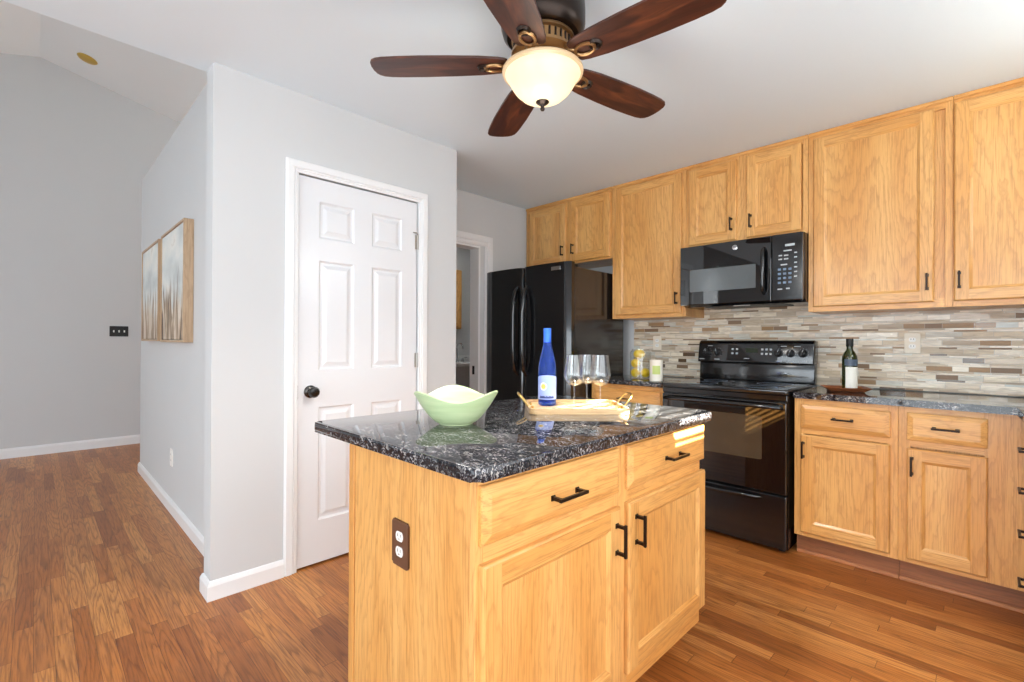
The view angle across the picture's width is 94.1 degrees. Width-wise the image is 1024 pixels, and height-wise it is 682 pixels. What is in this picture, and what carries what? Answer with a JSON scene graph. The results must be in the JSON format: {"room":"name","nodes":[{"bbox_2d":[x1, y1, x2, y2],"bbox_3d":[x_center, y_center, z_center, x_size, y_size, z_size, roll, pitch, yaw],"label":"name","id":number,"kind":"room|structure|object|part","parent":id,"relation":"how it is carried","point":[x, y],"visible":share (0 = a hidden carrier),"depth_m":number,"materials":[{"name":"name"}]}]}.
{"room":"kitchen","nodes":[
{"label":"kitchen","id":0,"kind":"room"},
{"bbox_2d":[0,53,179,448],"bbox_3d":[-4.573,-0.874,5.287,0.120,4.097,7.400,0,0,45],"label":"wall","id":1,"kind":"structure","parent":0,"point":[76,153],"depth_m":5.06,"materials":[{"name":"grey paint"}]},
{"bbox_2d":[0,434,139,458],"bbox_3d":[-4.606,1.124,5.163,0.014,0.100,7.200,0,0,45],"label":"baseboard","id":2,"kind":"structure","parent":1,"relation":"attached to","point":[25,451],"depth_m":5.05,"materials":[{"name":"white wood"}]},
{"bbox_2d":[109,326,127,336],"bbox_3d":[-4.413,-0.109,5.351,0.016,0.116,0.164,0,0,45],"label":"light switch","id":3,"kind":"object","parent":1,"relation":"attached to","point":[122,331],"visible":1,"depth_m":5.35,"materials":[{"name":"black plastic"}]},
{"bbox_2d":[0,0,206,122],"bbox_3d":[-3.058,-2.483,3.677,4.493,1.073,7.550,0,0,45],"label":"ceiling","id":4,"kind":"structure","parent":0,"point":[168,87],"depth_m":4.75,"materials":[{"name":"paint"}]},
{"bbox_2d":[77,53,97,64],"bbox_3d":[-4.275,-2.837,4.797,0.161,0.052,0.157,0,0,40],"label":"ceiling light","id":5,"kind":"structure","parent":4,"relation":"attached to","point":[86,58],"depth_m":4.78,"materials":[{"name":"glass"}]},
{"bbox_2d":[140,84,206,535],"bbox_3d":[-2.326,-0.135,3.356,2.792,2.630,0.110,0,0,45],"label":"wall","id":6,"kind":"structure","parent":0,"point":[172,384],"depth_m":3.13,"materials":[{"name":"grey paint"}]},
{"bbox_2d":[141,239,160,340],"bbox_3d":[-2.788,-0.367,3.703,0.750,0.737,0.052,0,0,45],"label":"framed canvas","id":7,"kind":"object","parent":6,"relation":"attached to","point":[151,256],"visible":0.78,"depth_m":3.65,"materials":[{"name":"fabric"}]},
{"bbox_2d":[170,448,172,466],"bbox_3d":[-2.353,0.805,3.291,0.072,0.116,0.008,0,0,45],"label":"wall outlet","id":8,"kind":"object","parent":6,"relation":"attached to","point":[171,450],"visible":1,"depth_m":3.28,"materials":[{"name":"white plastic"}]},
{"bbox_2d":[160,218,193,342],"bbox_3d":[-2.194,-0.363,3.109,0.730,0.743,0.052,0,0,45],"label":"framed canvas","id":9,"kind":"object","parent":6,"relation":"attached to","point":[177,244],"visible":1,"depth_m":2.97,"materials":[{"name":"brown wood"}]},
{"bbox_2d":[138,462,283,602],"bbox_3d":[-2.021,1.139,3.583,1.014,0.087,2.974,0,0,-43],"label":"baseboard","id":10,"kind":"structure","parent":6,"relation":"attached to","point":[222,587],"depth_m":2.33,"materials":[{"name":"white wood"}]},
{"bbox_2d":[204,62,456,580],"bbox_3d":[-0.920,-0.043,2.721,0.135,2.457,1.410,0,0,45],"label":"wall","id":11,"kind":"structure","parent":0,"point":[253,123],"depth_m":2.32,"materials":[{"name":"grey paint"}]},
{"bbox_2d":[283,157,427,576],"bbox_3d":[-0.834,0.131,2.692,0.104,2.112,0.858,0,0,45],"label":"door","id":12,"kind":"structure","parent":11,"relation":"in","point":[351,253],"depth_m":2.61,"materials":[{"name":"white paint"}]},
{"bbox_3d":[-1.032,0.265,2.470,0.070,0.066,0.066,0,0,45],"label":"knob","id":13,"kind":"part","parent":12,"relation":"part of","materials":[{"name":"grey metal"}]},
{"bbox_2d":[456,247,469,354],"bbox_3d":[-0.754,-0.067,5.280,2.068,2.520,4.000,0,0,45],"label":"wall","id":14,"kind":"structure","parent":0,"point":[462,255],"depth_m":6.69,"materials":[{"name":"grey paint"}]},
{"bbox_2d":[456,270,461,328],"bbox_3d":[-0.940,-0.565,6.318,0.130,0.800,0.620,0,0,45],"label":"upper cabinet","id":15,"kind":"object","parent":14,"relation":"attached to","point":[458,272],"visible":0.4,"depth_m":6.45,"materials":[{"name":"brown wood"}]},
{"bbox_2d":[456,189,526,393],"bbox_3d":[-0.267,-0.035,4.241,0.110,2.457,1.661,0,0,45],"label":"wall","id":16,"kind":"structure","parent":0,"point":[506,224],"depth_m":4.25,"materials":[{"name":"grey paint"}]},
{"bbox_2d":[456,230,492,394],"bbox_3d":[-0.531,0.135,3.966,0.130,2.112,0.897,0,0,45],"label":"trim","id":17,"kind":"structure","parent":16,"relation":"attached to","point":[467,239],"depth_m":4.17,"materials":[{"name":"white wood"}]},
{"bbox_2d":[0,443,1023,681],"bbox_3d":[-1.286,1.249,4.459,9.880,0.120,11.500,0,0,45],"label":"floor","id":18,"kind":"structure","parent":0,"point":[99,582],"depth_m":2.09,"materials":[{"name":"brown wood"}]},
{"bbox_2d":[456,355,469,387],"bbox_3d":[-0.648,0.697,6.328,0.527,1.000,1.040,0,0,45],"label":"base cabinet","id":19,"kind":"object","parent":18,"relation":"on","point":[462,368],"visible":0.02,"depth_m":6.04,"materials":[{"name":"grey"}]},
{"bbox_2d":[456,343,466,361],"bbox_3d":[-0.703,0.153,6.387,0.169,0.255,0.331,0,0,45],"label":"faucet","id":20,"kind":"object","parent":19,"relation":"on","point":[462,359],"visible":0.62,"depth_m":6.42,"materials":[{"name":"silver metal"}]},
{"bbox_2d":[456,355,469,366],"bbox_3d":[-0.646,0.259,6.329,0.527,0.124,1.040,0,0,45],"label":"basin","id":21,"kind":"object","parent":19,"relation":"in","point":[466,363],"depth_m":6.25,"materials":[{"name":"white ceramic"}]},
{"bbox_2d":[348,424,704,681],"bbox_3d":[0.138,0.748,1.652,0.645,0.880,1.180,0,0,45],"label":"kitchen island","id":22,"kind":"object","parent":18,"relation":"on","point":[589,567],"visible":0.87,"depth_m":1.29,"materials":[{"name":"brown wood"}]},
{"bbox_3d":[-0.486,0.745,1.463,0.031,0.880,0.020,0,0,45],"label":"corner moulding","id":23,"kind":"part","parent":22,"relation":"part of","materials":[{"name":"brown wood"}]},
{"bbox_2d":[396,531,402,541],"bbox_3d":[-0.297,0.515,1.256,0.033,0.025,0.002,0,0,45],"label":"socket","id":24,"kind":"object","parent":22,"relation":"attached to","point":[399,534],"depth_m":1.25,"materials":[{"name":"white plastic"}]},
{"bbox_2d":[396,546,402,557],"bbox_3d":[-0.297,0.555,1.256,0.033,0.025,0.002,0,0,45],"label":"socket","id":25,"kind":"object","parent":22,"relation":"attached to","point":[399,549],"depth_m":1.25,"materials":[{"name":"white plastic"}]},
{"bbox_2d":[392,517,409,570],"bbox_3d":[-0.294,0.535,1.259,0.076,0.120,0.007,0,0,45],"label":"outlet plate","id":26,"kind":"object","parent":22,"relation":"attached to","point":[400,525],"depth_m":1.25,"materials":[{"name":"brown plastic"}]},
{"bbox_3d":[-0.283,0.745,1.260,0.537,0.880,0.012,0,0,45],"label":"panel","id":27,"kind":"part","parent":22,"relation":"part of","materials":[{"name":"brown wood"}]},
{"bbox_2d":[315,395,711,482],"bbox_3d":[0.070,0.291,1.746,0.836,0.032,1.252,0,0,45],"label":"island countertop","id":28,"kind":"structure","parent":22,"relation":"on","point":[506,440],"depth_m":1.40,"materials":[{"name":"stone"}]},
{"bbox_2d":[414,385,497,425],"bbox_3d":[-0.188,0.215,1.569,0.272,0.115,0.270,0,0,45],"label":"decorative bowl","id":29,"kind":"object","parent":28,"relation":"on","point":[450,405],"visible":1,"depth_m":1.50,"materials":[{"name":"green ceramic"}]},
{"bbox_2d":[517,392,632,414],"bbox_3d":[0.252,0.242,1.933,0.464,0.068,0.300,0,0,-2],"label":"serving tray","id":30,"kind":"object","parent":28,"relation":"on","point":[563,406],"visible":1,"depth_m":1.88,"materials":[{"name":"brown wood"}]},
{"bbox_3d":[0.053,0.235,1.926,0.065,0.057,0.122,0,0,-2],"label":"handle","id":31,"kind":"part","parent":30,"relation":"part of","materials":[{"name":"gold metal"}]},
{"bbox_2d":[538,328,555,405],"bbox_3d":[0.146,0.106,1.970,0.075,0.318,0.075,0,0,45],"label":"wine bottle","id":32,"kind":"object","parent":30,"relation":"on","point":[546,368],"visible":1,"depth_m":1.94,"materials":[{"name":"blue glass"}]},
{"bbox_2d":[540,396,553,398],"bbox_3d":[0.141,0.228,1.939,0.057,0.012,0.013,0,0,7],"label":"print","id":33,"kind":"object","parent":32,"relation":"attached to","point":[541,397],"depth_m":1.94,"materials":[{"name":"blue"}]},
{"bbox_3d":[0.452,0.237,1.939,0.065,0.057,0.122,0,0,-2],"label":"handle","id":34,"kind":"part","parent":30,"relation":"part of","materials":[{"name":"gold metal"}]},
{"bbox_3d":[0.128,0.390,1.249,0.019,0.134,0.556,0,0,45],"label":"drawer","id":35,"kind":"part","parent":22,"relation":"part of","materials":[{"name":"brown wood"}]},
{"bbox_3d":[0.126,0.765,1.248,0.019,0.532,0.556,0,0,45],"label":"cabinet door","id":36,"kind":"part","parent":22,"relation":"part of","materials":[{"name":"brown wood"}]},
{"bbox_3d":[0.151,0.399,1.234,0.035,0.014,0.118,0,0,45],"label":"handle","id":37,"kind":"part","parent":22,"relation":"part of","materials":[{"name":"brown metal"}]},
{"bbox_3d":[0.325,0.591,1.408,0.035,0.098,0.014,0,0,45],"label":"handle","id":38,"kind":"part","parent":22,"relation":"part of","materials":[{"name":"brown metal"}]},
{"bbox_3d":[0.404,0.591,1.487,0.035,0.098,0.014,0,0,45],"label":"handle","id":39,"kind":"part","parent":22,"relation":"part of","materials":[{"name":"brown metal"}]},
{"bbox_3d":[0.555,0.394,1.676,0.019,0.134,0.560,0,0,45],"label":"drawer","id":40,"kind":"part","parent":22,"relation":"part of","materials":[{"name":"brown wood"}]},
{"bbox_3d":[0.553,0.768,1.675,0.019,0.532,0.560,0,0,45],"label":"cabinet door","id":41,"kind":"part","parent":22,"relation":"part of","materials":[{"name":"brown wood"}]},
{"bbox_3d":[0.579,0.403,1.661,0.035,0.014,0.118,0,0,45],"label":"handle","id":42,"kind":"part","parent":22,"relation":"part of","materials":[{"name":"brown metal"}]},
{"bbox_2d":[486,261,622,400],"bbox_3d":[0.325,0.301,4.082,0.940,1.790,0.825,0,0,45],"label":"refrigerator","id":43,"kind":"object","parent":18,"relation":"on","point":[576,303],"visible":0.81,"depth_m":3.77,"materials":[{"name":"black metal"}]},
{"bbox_3d":[-0.066,0.274,4.040,0.447,1.740,0.067,0,0,45],"label":"freezer door","id":44,"kind":"part","parent":43,"relation":"part of","materials":[{"name":"black metal"}]},
{"bbox_3d":[0.024,-0.082,3.865,0.041,0.728,0.089,0,0,45],"label":"door handle","id":45,"kind":"part","parent":43,"relation":"part of","materials":[{"name":"black metal"}]},
{"bbox_3d":[0.097,-0.081,3.793,0.041,0.728,0.089,0,0,45],"label":"door handle","id":46,"kind":"part","parent":43,"relation":"part of","materials":[{"name":"black metal"}]},
{"bbox_3d":[0.269,0.274,3.705,0.487,1.740,0.067,0,0,45],"label":"fridge door","id":47,"kind":"part","parent":43,"relation":"part of","materials":[{"name":"black metal"}]},
{"bbox_2d":[592,382,663,405],"bbox_3d":[1.022,0.759,3.649,0.607,0.878,0.659,0,0,45],"label":"base cabinet","id":48,"kind":"object","parent":18,"relation":"on","point":[641,394],"visible":0.19,"depth_m":3.42,"materials":[{"name":"brown wood"}]},
{"bbox_3d":[0.822,0.416,3.448,0.547,0.132,0.019,0,0,45],"label":"drawer","id":49,"kind":"part","parent":48,"relation":"part of","materials":[{"name":"brown wood"}]},
{"bbox_2d":[589,375,693,387],"bbox_3d":[1.029,0.302,3.658,0.612,0.034,0.629,0,0,45],"label":"countertop","id":50,"kind":"structure","parent":48,"relation":"on","point":[622,379],"depth_m":3.52,"materials":[{"name":"stone"}]},
{"bbox_2d":[650,360,662,380],"bbox_3d":[1.024,0.209,3.384,0.092,0.150,0.092,0,0,45],"label":"candle","id":51,"kind":"object","parent":50,"relation":"on","point":[656,366],"visible":0.99,"depth_m":3.35,"materials":[{"name":"white wax"}]},
{"bbox_3d":[0.971,0.171,3.602,0.158,0.226,0.158,0,0,45],"label":"glass jar","id":52,"kind":"object","parent":50,"relation":"on","visible":0},
{"bbox_2d":[631,368,639,376],"bbox_3d":[0.937,0.240,3.615,0.082,0.070,0.079,0,0,-34],"label":"lemon","id":53,"kind":"object","parent":52,"relation":"in","point":[635,372],"visible":1,"depth_m":3.59,"materials":[{"name":"yellow food"}]},
{"bbox_2d":[631,359,639,367],"bbox_3d":[0.936,0.168,3.610,0.082,0.070,0.079,0,0,-29],"label":"lemon","id":54,"kind":"object","parent":53,"relation":"on","point":[635,363],"visible":1,"depth_m":3.58,"materials":[{"name":"yellow food"}]},
{"bbox_2d":[633,349,644,358],"bbox_3d":[0.963,0.098,3.609,0.079,0.070,0.082,0,0,-2],"label":"lemon","id":55,"kind":"object","parent":54,"relation":"on","point":[638,353],"visible":1,"depth_m":3.58,"materials":[{"name":"yellow food"}]},
{"bbox_2d":[641,368,649,376],"bbox_3d":[1.007,0.240,3.597,0.082,0.070,0.079,0,0,-40],"label":"lemon","id":56,"kind":"object","parent":52,"relation":"in","point":[645,372],"visible":0.98,"depth_m":3.57,"materials":[{"name":"yellow food"}]},
{"bbox_2d":[662,340,817,551],"bbox_3d":[1.478,0.596,3.128,0.760,1.205,0.719,0,0,45],"label":"range","id":57,"kind":"object","parent":18,"relation":"on","point":[748,387],"visible":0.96,"depth_m":2.87,"materials":[{"name":"black metal"}]},
{"bbox_3d":[1.438,0.081,3.524,0.052,0.052,0.041,0,0,45],"label":"knob","id":58,"kind":"part","parent":57,"relation":"part of","materials":[{"name":"black plastic"}]},
{"bbox_3d":[1.493,0.082,3.470,0.052,0.052,0.041,0,0,45],"label":"knob","id":59,"kind":"part","parent":57,"relation":"part of","materials":[{"name":"black plastic"}]},
{"bbox_3d":[1.246,0.372,2.896,0.714,0.033,0.059,0,0,45],"label":"oven handle","id":60,"kind":"part","parent":57,"relation":"part of","materials":[{"name":"black metal"}]},
{"bbox_3d":[1.273,0.583,2.924,0.748,0.559,0.028,0,0,45],"label":"oven door","id":61,"kind":"part","parent":57,"relation":"part of","materials":[{"name":"black glass"}]},
{"bbox_3d":[1.254,0.901,2.905,0.489,0.030,0.042,0,0,45],"label":"drawer handle","id":62,"kind":"part","parent":57,"relation":"part of","materials":[{"name":"black metal"}]},
{"bbox_2d":[662,378,815,394],"bbox_3d":[1.486,0.290,3.135,0.760,0.027,0.632,0,0,45],"label":"cooktop","id":63,"kind":"object","parent":57,"relation":"in","point":[730,386],"depth_m":3.02,"materials":[{"name":"black glass"}]},
{"bbox_3d":[1.272,1.022,2.924,0.744,0.302,0.024,0,0,45],"label":"storage drawer","id":64,"kind":"part","parent":57,"relation":"part of","materials":[{"name":"black metal"}]},
{"bbox_3d":[1.661,0.083,3.324,0.350,0.115,0.023,0,0,45],"label":"display panel","id":65,"kind":"part","parent":57,"relation":"part of","materials":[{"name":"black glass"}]},
{"bbox_3d":[1.697,0.137,3.346,0.756,0.284,0.104,0,0,45],"label":"control panel","id":66,"kind":"part","parent":57,"relation":"part of","materials":[{"name":"black ceramic"}]},
{"bbox_3d":[1.778,0.082,3.185,0.052,0.052,0.041,0,0,45],"label":"knob","id":67,"kind":"part","parent":57,"relation":"part of","materials":[{"name":"black plastic"}]},
{"bbox_3d":[1.829,0.082,3.134,0.052,0.052,0.041,0,0,45],"label":"knob","id":68,"kind":"part","parent":57,"relation":"part of","materials":[{"name":"black plastic"}]},
{"bbox_3d":[1.879,0.083,3.083,0.052,0.052,0.041,0,0,45],"label":"knob","id":69,"kind":"part","parent":57,"relation":"part of","materials":[{"name":"black plastic"}]},
{"bbox_2d":[794,398,899,578],"bbox_3d":[1.949,0.761,2.721,0.456,0.878,0.659,0,0,45],"label":"base cabinet","id":70,"kind":"object","parent":18,"relation":"on","point":[846,458],"visible":0.85,"depth_m":2.51,"materials":[{"name":"brown wood"}]},
{"bbox_3d":[1.602,0.601,2.629,0.014,0.092,0.035,0,0,45],"label":"handle","id":71,"kind":"part","parent":70,"relation":"part of","materials":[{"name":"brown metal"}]},
{"bbox_3d":[1.732,0.417,2.501,0.096,0.014,0.035,0,0,45],"label":"handle","id":72,"kind":"part","parent":70,"relation":"part of","materials":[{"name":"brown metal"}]},
{"bbox_3d":[1.749,0.790,2.519,0.394,0.542,0.019,0,0,45],"label":"cabinet door","id":73,"kind":"part","parent":70,"relation":"part of","materials":[{"name":"brown wood"}]},
{"bbox_3d":[1.751,0.419,2.520,0.394,0.132,0.019,0,0,45],"label":"drawer","id":74,"kind":"part","parent":70,"relation":"part of","materials":[{"name":"brown wood"}]},
{"bbox_2d":[898,406,1023,613],"bbox_3d":[2.266,0.762,2.404,0.438,0.878,0.659,0,0,45],"label":"base cabinet","id":75,"kind":"object","parent":18,"relation":"on","point":[961,507],"visible":0.91,"depth_m":2.20,"materials":[{"name":"brown wood"}]},
{"bbox_3d":[1.929,0.607,2.302,0.014,0.092,0.035,0,0,45],"label":"handle","id":76,"kind":"part","parent":75,"relation":"part of","materials":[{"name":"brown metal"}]},
{"bbox_3d":[2.015,0.415,2.217,0.100,0.014,0.035,0,0,45],"label":"handle","id":77,"kind":"part","parent":75,"relation":"part of","materials":[{"name":"brown metal"}]},
{"bbox_3d":[2.033,0.792,2.235,0.281,0.538,0.019,0,0,45],"label":"cabinet door","id":78,"kind":"part","parent":75,"relation":"part of","materials":[{"name":"brown wood"}]},
{"bbox_3d":[2.035,0.417,2.236,0.281,0.133,0.019,0,0,45],"label":"drawer","id":79,"kind":"part","parent":75,"relation":"part of","materials":[{"name":"brown wood"}]},
{"bbox_2d":[1017,447,1023,587],"bbox_3d":[2.254,0.760,1.679,0.649,0.878,0.450,0,0,45],"label":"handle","id":80,"kind":"object","parent":18,"relation":"on","point":[1020,449],"visible":1,"depth_m":1.90,"materials":[{"name":"black metal"}]},
{"bbox_2d":[793,386,1023,421],"bbox_3d":[2.160,0.304,2.194,1.500,0.034,1.100,0,0,45],"label":"countertop","id":81,"kind":"structure","parent":80,"relation":"on","point":[994,404],"depth_m":2.39,"materials":[{"name":"stone"}]},
{"bbox_2d":[821,385,871,391],"bbox_3d":[1.931,0.276,2.759,0.228,0.022,0.180,0,0,25],"label":"wooden dish","id":82,"kind":"object","parent":81,"relation":"on","point":[828,387],"visible":1,"depth_m":2.71,"materials":[{"name":"brown wood"}]},
{"bbox_2d":[842,339,857,387],"bbox_3d":[1.948,0.134,2.749,0.076,0.294,0.076,0,0,45],"label":"wine bottle","id":83,"kind":"object","parent":82,"relation":"on","point":[849,358],"visible":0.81,"depth_m":2.72,"materials":[{"name":"green glass"}]},
{"bbox_3d":[2.036,0.964,1.895,0.035,0.014,0.100,0,0,45],"label":"handle","id":84,"kind":"part","parent":80,"relation":"part of","materials":[{"name":"brown metal"}]},
{"bbox_3d":[2.037,0.770,1.895,0.035,0.014,0.100,0,0,45],"label":"handle","id":85,"kind":"part","parent":80,"relation":"part of","materials":[{"name":"brown metal"}]},
{"bbox_3d":[2.038,0.598,1.896,0.035,0.014,0.100,0,0,45],"label":"handle","id":86,"kind":"part","parent":80,"relation":"part of","materials":[{"name":"brown metal"}]},
{"bbox_3d":[2.039,0.435,1.896,0.035,0.014,0.100,0,0,45],"label":"handle","id":87,"kind":"part","parent":80,"relation":"part of","materials":[{"name":"brown metal"}]},
{"bbox_2d":[3,0,1023,208],"bbox_3d":[-0.669,-1.364,0.991,4.112,0.180,7.140,0,0,45],"label":"ceiling","id":88,"kind":"structure","parent":0,"point":[739,76],"depth_m":2.18,"materials":[{"name":"paint"}]},
{"bbox_2d":[370,0,726,136],"bbox_3d":[0.143,-1.044,1.692,1.163,0.448,1.176,0,0,45],"label":"ceiling fan","id":89,"kind":"object","parent":88,"relation":"hanging from","point":[548,41],"visible":1,"depth_m":1.61,"materials":[{"name":"brown wood"}]},
{"bbox_3d":[-0.259,-0.988,1.714,0.489,0.008,0.149,0,6,2],"label":"fan blade","id":90,"kind":"part","parent":89,"relation":"part of","materials":[{"name":"brown wood"}]},
{"bbox_3d":[0.009,-0.985,2.055,0.149,0.008,0.489,-6,2,-16],"label":"fan blade","id":91,"kind":"part","parent":89,"relation":"part of","materials":[{"name":"brown wood"}]},
{"bbox_3d":[-0.017,-0.987,1.354,0.149,0.008,0.489,7,2,20],"label":"fan blade","id":92,"kind":"part","parent":89,"relation":"part of","materials":[{"name":"brown wood"}]},
{"bbox_3d":[0.109,-0.917,1.700,0.289,0.133,0.289,0,0,45],"label":"lamp shade","id":93,"kind":"part","parent":89,"relation":"part of","materials":[{"name":"white glass"}]},
{"bbox_3d":[0.416,-0.984,1.906,0.489,0.008,0.149,0,-6,-34],"label":"fan blade","id":94,"kind":"part","parent":89,"relation":"part of","materials":[{"name":"brown wood"}]},
{"bbox_3d":[0.400,-0.985,1.472,0.489,0.008,0.149,0,-6,38],"label":"fan blade","id":95,"kind":"part","parent":89,"relation":"part of","materials":[{"name":"brown wood"}]},
{"bbox_2d":[589,266,1020,396],"bbox_3d":[1.796,-0.117,3.459,4.112,2.637,0.150,0,0,45],"label":"wall","id":96,"kind":"structure","parent":0,"point":[628,325],"depth_m":4.14,"materials":[{"name":"grey paint"}]},
{"bbox_2d":[526,187,612,268],"bbox_3d":[0.573,-0.966,4.315,0.964,0.583,0.374,0,0,45],"label":"upper cabinet","id":97,"kind":"object","parent":96,"relation":"attached to","point":[579,229],"visible":0.84,"depth_m":4.15,"materials":[{"name":"brown wood"}]},
{"bbox_3d":[0.321,-0.956,4.365,0.433,0.525,0.019,0,0,45],"label":"cabinet door","id":98,"kind":"part","parent":97,"relation":"part of","materials":[{"name":"brown wood"}]},
{"bbox_3d":[0.658,-0.955,4.028,0.396,0.525,0.019,0,0,45],"label":"cabinet door","id":99,"kind":"part","parent":97,"relation":"part of","materials":[{"name":"brown wood"}]},
{"bbox_2d":[612,167,703,319],"bbox_3d":[1.132,-0.717,3.754,0.618,1.078,0.374,0,0,45],"label":"upper cabinet","id":100,"kind":"object","parent":96,"relation":"attached to","point":[649,213],"visible":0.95,"depth_m":3.63,"materials":[{"name":"brown wood"}]},
{"bbox_3d":[1.033,-0.714,3.651,0.552,1.013,0.019,0,0,45],"label":"cabinet door","id":101,"kind":"part","parent":100,"relation":"part of","materials":[{"name":"brown wood"}]},
{"bbox_2d":[686,134,808,247],"bbox_3d":[1.625,-0.957,3.263,0.768,0.597,0.374,0,0,45],"label":"upper cabinet","id":102,"kind":"object","parent":96,"relation":"attached to","point":[763,191],"visible":0.85,"depth_m":3.11,"materials":[{"name":"brown wood"}]},
{"bbox_3d":[1.385,-0.947,3.300,0.327,0.535,0.019,0,0,45],"label":"cabinet door","id":103,"kind":"part","parent":102,"relation":"part of","materials":[{"name":"brown wood"}]},
{"bbox_2d":[680,231,808,309],"bbox_3d":[1.583,-0.444,3.223,0.763,0.421,0.458,0,0,45],"label":"microwave","id":104,"kind":"object","parent":102,"relation":"attached to","point":[767,271],"visible":0.98,"depth_m":3.06,"materials":[{"name":"black metal"}]},
{"bbox_3d":[1.404,-0.451,3.165,0.589,0.407,0.022,0,0,45],"label":"door","id":105,"kind":"part","parent":104,"relation":"part of","materials":[{"name":"black glass"}]},
{"bbox_3d":[1.560,-0.437,2.962,0.022,0.299,0.056,0,0,45],"label":"door handle","id":106,"kind":"part","parent":104,"relation":"part of","materials":[{"name":"black plastic"}]},
{"bbox_3d":[1.674,-0.450,2.896,0.170,0.407,0.022,0,0,45],"label":"keypad panel","id":107,"kind":"part","parent":104,"relation":"part of","materials":[{"name":"black plastic"}]},
{"bbox_3d":[1.546,-0.784,3.100,0.014,0.088,0.035,0,0,45],"label":"handle","id":108,"kind":"part","parent":102,"relation":"part of","materials":[{"name":"brown metal"}]},
{"bbox_3d":[1.658,-0.946,3.028,0.318,0.535,0.019,0,0,45],"label":"cabinet door","id":109,"kind":"part","parent":102,"relation":"part of","materials":[{"name":"brown wood"}]},
{"bbox_2d":[634,306,1023,396],"bbox_3d":[2.068,-0.184,3.075,2.880,0.943,0.008,0,0,45],"label":"backsplash","id":110,"kind":"structure","parent":96,"relation":"attached to","point":[974,351],"depth_m":2.88,"materials":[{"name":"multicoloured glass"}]},
{"bbox_2d":[653,336,661,349],"bbox_3d":[1.198,0.017,3.930,0.072,0.116,0.008,0,0,45],"label":"wall outlet","id":111,"kind":"object","parent":110,"relation":"attached to","point":[657,340],"visible":1,"depth_m":3.93,"materials":[{"name":"beige plastic"}]},
{"bbox_2d":[904,333,920,352],"bbox_3d":[2.341,0.012,2.787,0.072,0.116,0.008,0,0,45],"label":"wall outlet","id":112,"kind":"object","parent":110,"relation":"attached to","point":[911,340],"visible":1,"depth_m":2.79,"materials":[{"name":"beige plastic"}]},
{"bbox_2d":[909,344,915,348],"bbox_3d":[2.339,0.032,2.785,0.033,0.025,0.002,0,0,45],"label":"socket","id":113,"kind":"object","parent":112,"relation":"attached to","point":[911,346],"depth_m":2.78,"materials":[{"name":"white plastic"}]},
{"bbox_2d":[808,96,955,313],"bbox_3d":[2.124,-0.715,2.761,0.644,1.078,0.374,0,0,45],"label":"upper cabinet","id":114,"kind":"object","parent":96,"relation":"attached to","point":[881,186],"visible":0.98,"depth_m":2.63,"materials":[{"name":"brown wood"}]},
{"bbox_3d":[2.160,-0.309,2.482,0.014,0.088,0.035,0,0,45],"label":"handle","id":115,"kind":"part","parent":114,"relation":"part of","materials":[{"name":"brown metal"}]},
{"bbox_2d":[953,77,1023,309],"bbox_3d":[2.655,-0.713,2.231,0.854,1.078,0.374,0,0,45],"label":"upper cabinet","id":116,"kind":"object","parent":96,"relation":"attached to","point":[988,141],"visible":1,"depth_m":2.34,"materials":[{"name":"brown wood"}]},
{"bbox_3d":[2.248,-0.309,2.395,0.014,0.088,0.035,0,0,45],"label":"handle","id":117,"kind":"part","parent":116,"relation":"part of","materials":[{"name":"brown metal"}]}
]}

